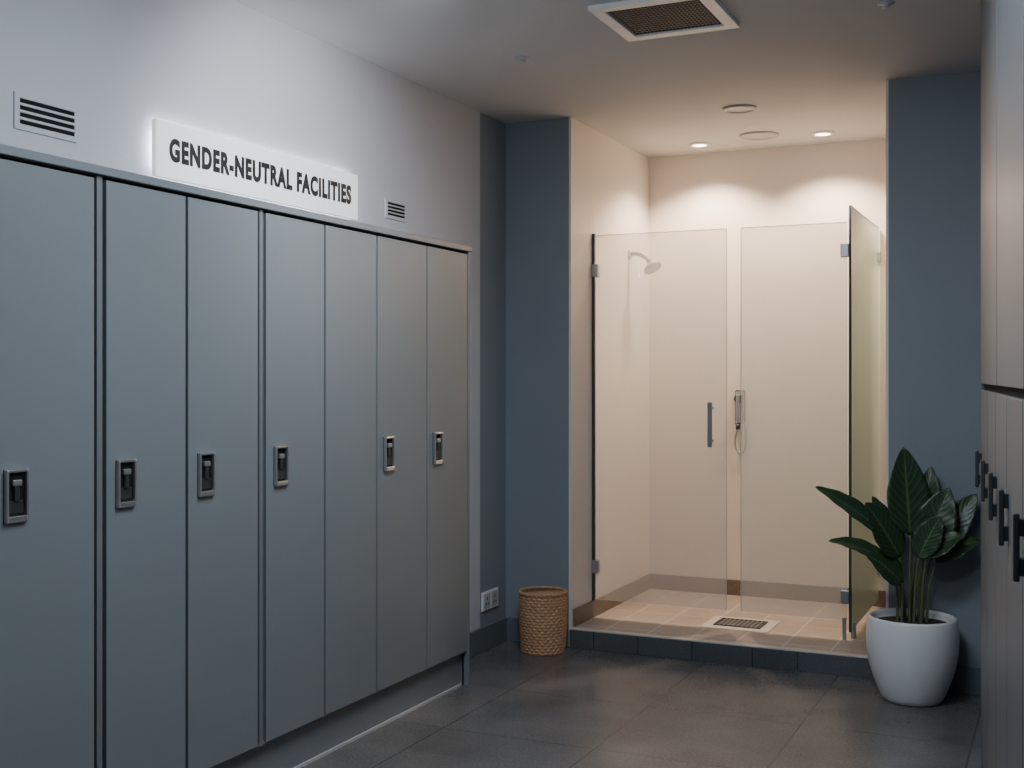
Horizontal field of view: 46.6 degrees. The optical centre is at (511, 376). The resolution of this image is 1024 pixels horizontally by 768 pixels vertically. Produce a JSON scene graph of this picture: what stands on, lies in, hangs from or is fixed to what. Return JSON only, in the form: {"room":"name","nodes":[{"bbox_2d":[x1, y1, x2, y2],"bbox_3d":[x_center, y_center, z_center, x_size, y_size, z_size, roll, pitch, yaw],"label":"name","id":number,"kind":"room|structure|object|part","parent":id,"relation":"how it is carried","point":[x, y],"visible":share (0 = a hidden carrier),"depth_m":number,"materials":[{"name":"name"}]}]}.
{"room":"changing room","nodes":[
{"label":"changing room","id":0,"kind":"room"},
{"bbox_2d":[0,0,505,631],"bbox_3d":[-1.604,0.025,2.855,0.100,2.650,7.220,0,0,25],"label":"wall","id":1,"kind":"structure","parent":0,"point":[228,69],"depth_m":4.48,"materials":[{"name":"paint"}]},
{"bbox_2d":[13,91,76,142],"bbox_3d":[-1.311,-0.731,3.354,0.012,0.102,0.228,0,0,25],"label":"air vent","id":2,"kind":"object","parent":1,"relation":"in","point":[32,114],"visible":1,"depth_m":3.35,"materials":[{"name":"metal"}]},
{"bbox_2d":[152,118,357,219],"bbox_3d":[-0.880,-0.718,4.248,0.038,0.180,1.167,0,0,25],"label":"wall sign","id":3,"kind":"object","parent":1,"relation":"attached to","point":[180,153],"visible":1,"depth_m":4.13,"materials":[{"name":"white plastic"}]},
{"bbox_2d":[385,198,405,221],"bbox_3d":[-0.498,-0.715,5.098,0.012,0.085,0.170,0,0,25],"label":"air vent","id":4,"kind":"object","parent":1,"relation":"in","point":[394,210],"visible":1,"depth_m":5.09,"materials":[{"name":"metal"}]},
{"bbox_2d":[470,617,506,657],"bbox_3d":[-0.211,1.290,5.707,0.014,0.120,0.846,0,0,25],"label":"baseboard","id":5,"kind":"structure","parent":1,"relation":"attached to","point":[484,638],"depth_m":5.89,"materials":[{"name":"paint"}]},
{"bbox_2d":[481,587,497,611],"bbox_3d":[-0.110,1.108,5.928,0.015,0.092,0.176,0,0,25],"label":"power socket","id":6,"kind":"object","parent":1,"relation":"attached to","point":[489,599],"visible":1,"depth_m":5.91,"materials":[{"name":"white plastic"}]},
{"bbox_2d":[506,117,648,646],"bbox_3d":[0.366,0.025,6.654,0.460,2.650,1.330,0,0,25],"label":"wall","id":7,"kind":"structure","parent":0,"point":[609,180],"depth_m":6.09,"materials":[{"name":"blue paint"}]},
{"bbox_2d":[506,617,567,646],"bbox_3d":[0.122,1.290,6.026,0.348,0.120,0.014,0,0,25],"label":"baseboard","id":8,"kind":"structure","parent":7,"relation":"attached to","point":[513,631],"depth_m":6.07,"materials":[{"name":"paint"}]},
{"bbox_2d":[573,574,649,626],"bbox_3d":[0.563,1.211,6.517,0.012,0.088,1.188,0,0,25],"label":"baseboard","id":9,"kind":"structure","parent":7,"relation":"attached to","point":[593,608],"depth_m":6.44,"materials":[{"name":"brown tile"}]},
{"bbox_2d":[628,249,661,273],"bbox_3d":[0.747,-0.651,6.705,0.191,0.145,0.105,0,0,25],"label":"shower head","id":10,"kind":"object","parent":7,"relation":"attached to","point":[651,267],"visible":1,"depth_m":6.69},
{"bbox_2d":[592,228,726,609],"bbox_3d":[0.738,0.208,6.064,0.715,1.917,0.057,0,0,26],"label":"glass shower door","id":11,"kind":"structure","parent":7,"relation":"attached to","point":[595,267],"depth_m":6.22,"materials":[{"name":"glass"}]},
{"bbox_2d":[233,0,980,157],"bbox_3d":[0.186,-1.350,2.754,3.430,0.100,8.550,0,0,25],"label":"ceiling","id":12,"kind":"structure","parent":0,"point":[807,67],"depth_m":4.89,"materials":[{"name":"paint"}]},
{"bbox_2d":[515,56,529,62],"bbox_3d":[0.042,-1.292,4.846,0.060,0.017,0.060,0,0,25],"label":"sprinkler","id":13,"kind":"object","parent":12,"relation":"attached to","point":[522,59],"depth_m":4.84,"materials":[{"name":"silver metal"}]},
{"bbox_2d":[588,0,739,41],"bbox_3d":[0.552,-1.292,4.272,0.430,0.016,0.430,0,0,25],"label":"ceiling vent","id":14,"kind":"object","parent":12,"relation":"attached to","point":[634,20],"depth_m":4.27,"materials":[{"name":"white metal"}]},
{"bbox_2d":[688,142,710,147],"bbox_3d":[1.046,-1.295,6.640,0.124,0.010,0.124,0,0,25],"label":"recessed light","id":15,"kind":"object","parent":12,"relation":"in","point":[694,144],"visible":1,"depth_m":6.61,"materials":[{"name":"white plastic"}]},
{"bbox_2d":[723,104,756,113],"bbox_3d":[1.102,-1.294,5.751,0.164,0.012,0.164,0,0,25],"label":"ceiling speaker","id":16,"kind":"object","parent":12,"relation":"attached to","point":[738,108],"depth_m":5.72},
{"bbox_2d":[739,131,778,140],"bbox_3d":[1.327,-1.294,6.393,0.210,0.012,0.210,0,0,25],"label":"ceiling speaker","id":17,"kind":"object","parent":12,"relation":"attached to","point":[755,135],"depth_m":6.36},
{"bbox_2d":[811,130,834,136],"bbox_3d":[1.654,-1.295,6.335,0.124,0.010,0.124,0,0,25],"label":"recessed light","id":18,"kind":"object","parent":12,"relation":"in","point":[822,133],"visible":1,"depth_m":6.31,"materials":[{"name":"white plastic"}]},
{"bbox_2d":[877,0,894,8],"bbox_3d":[1.301,-1.292,4.138,0.060,0.017,0.060,0,0,25],"label":"sprinkler","id":19,"kind":"object","parent":12,"relation":"attached to","point":[884,4],"depth_m":4.13,"materials":[{"name":"silver metal"}]},
{"bbox_2d":[302,641,980,767],"bbox_3d":[0.186,1.400,2.754,3.430,0.100,8.550,0,0,25],"label":"floor","id":20,"kind":"structure","parent":0,"point":[575,707],"depth_m":4.66,"materials":[{"name":"tile"}]},
{"bbox_2d":[0,144,471,767],"bbox_3d":[-1.197,0.390,3.309,0.251,1.920,4.306,0,0,25],"label":"lockers","id":21,"kind":"object","parent":20,"relation":"on","point":[235,429],"visible":1,"depth_m":3.66,"materials":[{"name":"metal"}]},
{"bbox_2d":[518,586,567,655],"bbox_3d":[0.153,1.199,5.865,0.246,0.302,0.246,0,0,-26],"label":"wicker basket","id":22,"kind":"object","parent":20,"relation":"on","point":[542,609],"visible":1,"depth_m":5.77,"materials":[{"name":"brown wicker"}]},
{"bbox_2d":[569,627,873,678],"bbox_3d":[0.986,1.302,5.629,1.530,0.097,0.039,0,0,25],"label":"shower curb","id":23,"kind":"object","parent":20,"relation":"on","point":[754,655],"visible":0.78,"depth_m":5.61,"materials":[{"name":"tile"}]},
{"bbox_2d":[815,447,980,706],"bbox_3d":[1.626,0.822,4.994,0.641,1.055,0.375,0,0,25],"label":"potted plant","id":24,"kind":"object","parent":20,"relation":"on","point":[913,652],"visible":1,"depth_m":4.93,"materials":[{"name":"green plant"}]},
{"bbox_3d":[1.600,0.915,4.959,0.016,0.252,0.052,0,0,40],"label":"stem","id":25,"kind":"part","parent":24,"relation":"part of","materials":[{"name":"green plant"}]},
{"bbox_3d":[1.618,0.945,4.936,0.014,0.192,0.051,0,0,12],"label":"stem","id":26,"kind":"part","parent":24,"relation":"part of","materials":[{"name":"green plant"}]},
{"bbox_3d":[1.624,0.895,4.955,0.019,0.291,0.036,0,0,25],"label":"stem","id":27,"kind":"part","parent":24,"relation":"part of","materials":[{"name":"green plant"}]},
{"bbox_3d":[1.661,0.850,4.972,0.014,0.380,0.019,0,0,25],"label":"stem","id":28,"kind":"part","parent":24,"relation":"part of","materials":[{"name":"green plant"}]},
{"bbox_3d":[1.672,1.174,4.974,0.372,0.352,0.372,0,0,25],"label":"pot","id":29,"kind":"part","parent":24,"relation":"part of","materials":[{"name":"white ceramic"}]},
{"bbox_3d":[1.699,0.845,5.016,0.055,0.391,0.015,0,0,-31],"label":"stem","id":30,"kind":"part","parent":24,"relation":"part of","materials":[{"name":"green plant"}]},
{"bbox_3d":[1.676,0.895,4.941,0.013,0.291,0.042,0,0,-15],"label":"stem","id":31,"kind":"part","parent":24,"relation":"part of","materials":[{"name":"green plant"}]},
{"bbox_3d":[1.706,0.890,4.971,0.013,0.301,0.042,0,0,-15],"label":"stem","id":32,"kind":"part","parent":24,"relation":"part of","materials":[{"name":"green plant"}]},
{"bbox_3d":[1.724,0.895,5.022,0.086,0.292,0.017,0,0,-26],"label":"stem","id":33,"kind":"part","parent":24,"relation":"part of","materials":[{"name":"green plant"}]},
{"bbox_3d":[1.706,0.890,4.936,0.014,0.301,0.051,0,0,-12],"label":"stem","id":34,"kind":"part","parent":24,"relation":"part of","materials":[{"name":"green plant"}]},
{"bbox_3d":[1.740,0.890,4.988,0.051,0.301,0.013,0,0,19],"label":"stem","id":35,"kind":"part","parent":24,"relation":"part of","materials":[{"name":"green plant"}]},
{"bbox_3d":[1.744,0.905,4.959,0.016,0.272,0.053,0,0,-40],"label":"stem","id":36,"kind":"part","parent":24,"relation":"part of","materials":[{"name":"green plant"}]},
{"bbox_2d":[975,0,1023,767],"bbox_3d":[1.364,0.026,2.772,0.460,2.647,2.350,0,0,19],"label":"lockers","id":37,"kind":"object","parent":20,"relation":"on","point":[1001,457],"visible":1,"depth_m":2.75,"materials":[{"name":"metal"}]},
{"bbox_2d":[576,589,885,654],"bbox_3d":[1.249,1.302,6.192,1.530,0.095,1.220,0,0,25],"label":"floor","id":38,"kind":"structure","parent":0,"point":[809,632],"depth_m":6.16,"materials":[{"name":"tile"}]},
{"bbox_2d":[700,616,780,632],"bbox_3d":[1.159,1.250,6.035,0.340,0.009,0.300,0,0,25],"label":"shower drain","id":39,"kind":"object","parent":38,"relation":"on","point":[718,622],"visible":1,"depth_m":6.01,"materials":[{"name":"metal"}]},
{"bbox_2d":[742,222,848,639],"bbox_3d":[1.371,0.258,5.787,0.523,1.995,0.032,0,0,25],"label":"pane","id":40,"kind":"object","parent":38,"relation":"on","point":[844,247],"visible":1,"depth_m":5.68,"materials":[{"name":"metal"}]},
{"bbox_2d":[849,205,880,637],"bbox_3d":[1.810,0.218,6.086,0.021,2.073,0.938,0,0,25],"label":"pane","id":41,"kind":"object","parent":38,"relation":"on","point":[864,254],"visible":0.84,"depth_m":5.95,"materials":[{"name":"glass"}]},
{"bbox_2d":[649,139,885,590],"bbox_3d":[1.528,0.025,6.790,1.554,2.650,0.100,0,0,25],"label":"wall","id":42,"kind":"structure","parent":0,"point":[788,286],"depth_m":6.80,"materials":[{"name":"beige paint"}]},
{"bbox_2d":[734,390,746,453],"bbox_3d":[1.303,0.258,6.806,0.074,0.366,0.068,0,0,25],"label":"handheld shower","id":43,"kind":"object","parent":42,"relation":"attached to","point":[739,398],"visible":1,"depth_m":6.81,"materials":[{"name":"metal"}]},
{"bbox_2d":[650,574,885,606],"bbox_3d":[1.504,1.211,6.740,1.530,0.088,0.012,0,0,25],"label":"baseboard","id":44,"kind":"structure","parent":42,"relation":"attached to","point":[657,581],"depth_m":6.79,"materials":[{"name":"brown tile"}]},
{"bbox_2d":[886,80,888,607],"bbox_3d":[1.925,0.025,5.818,0.012,2.650,1.326,0,0,25],"label":"wall","id":45,"kind":"structure","parent":0,"point":[887,81],"depth_m":5.22,"materials":[{"name":"paint"}]},
{"bbox_2d":[889,71,980,666],"bbox_3d":[2.598,0.025,5.558,1.428,2.650,1.430,0,0,25],"label":"wall","id":46,"kind":"structure","parent":0,"point":[935,121],"depth_m":5.13,"materials":[{"name":"blue paint"}]},
{"bbox_2d":[948,665,980,694],"bbox_3d":[2.248,1.290,4.925,1.328,0.120,0.012,0,0,25],"label":"baseboard","id":47,"kind":"structure","parent":46,"relation":"attached to","point":[966,679],"depth_m":5.07,"materials":[{"name":"paint"}]}
]}

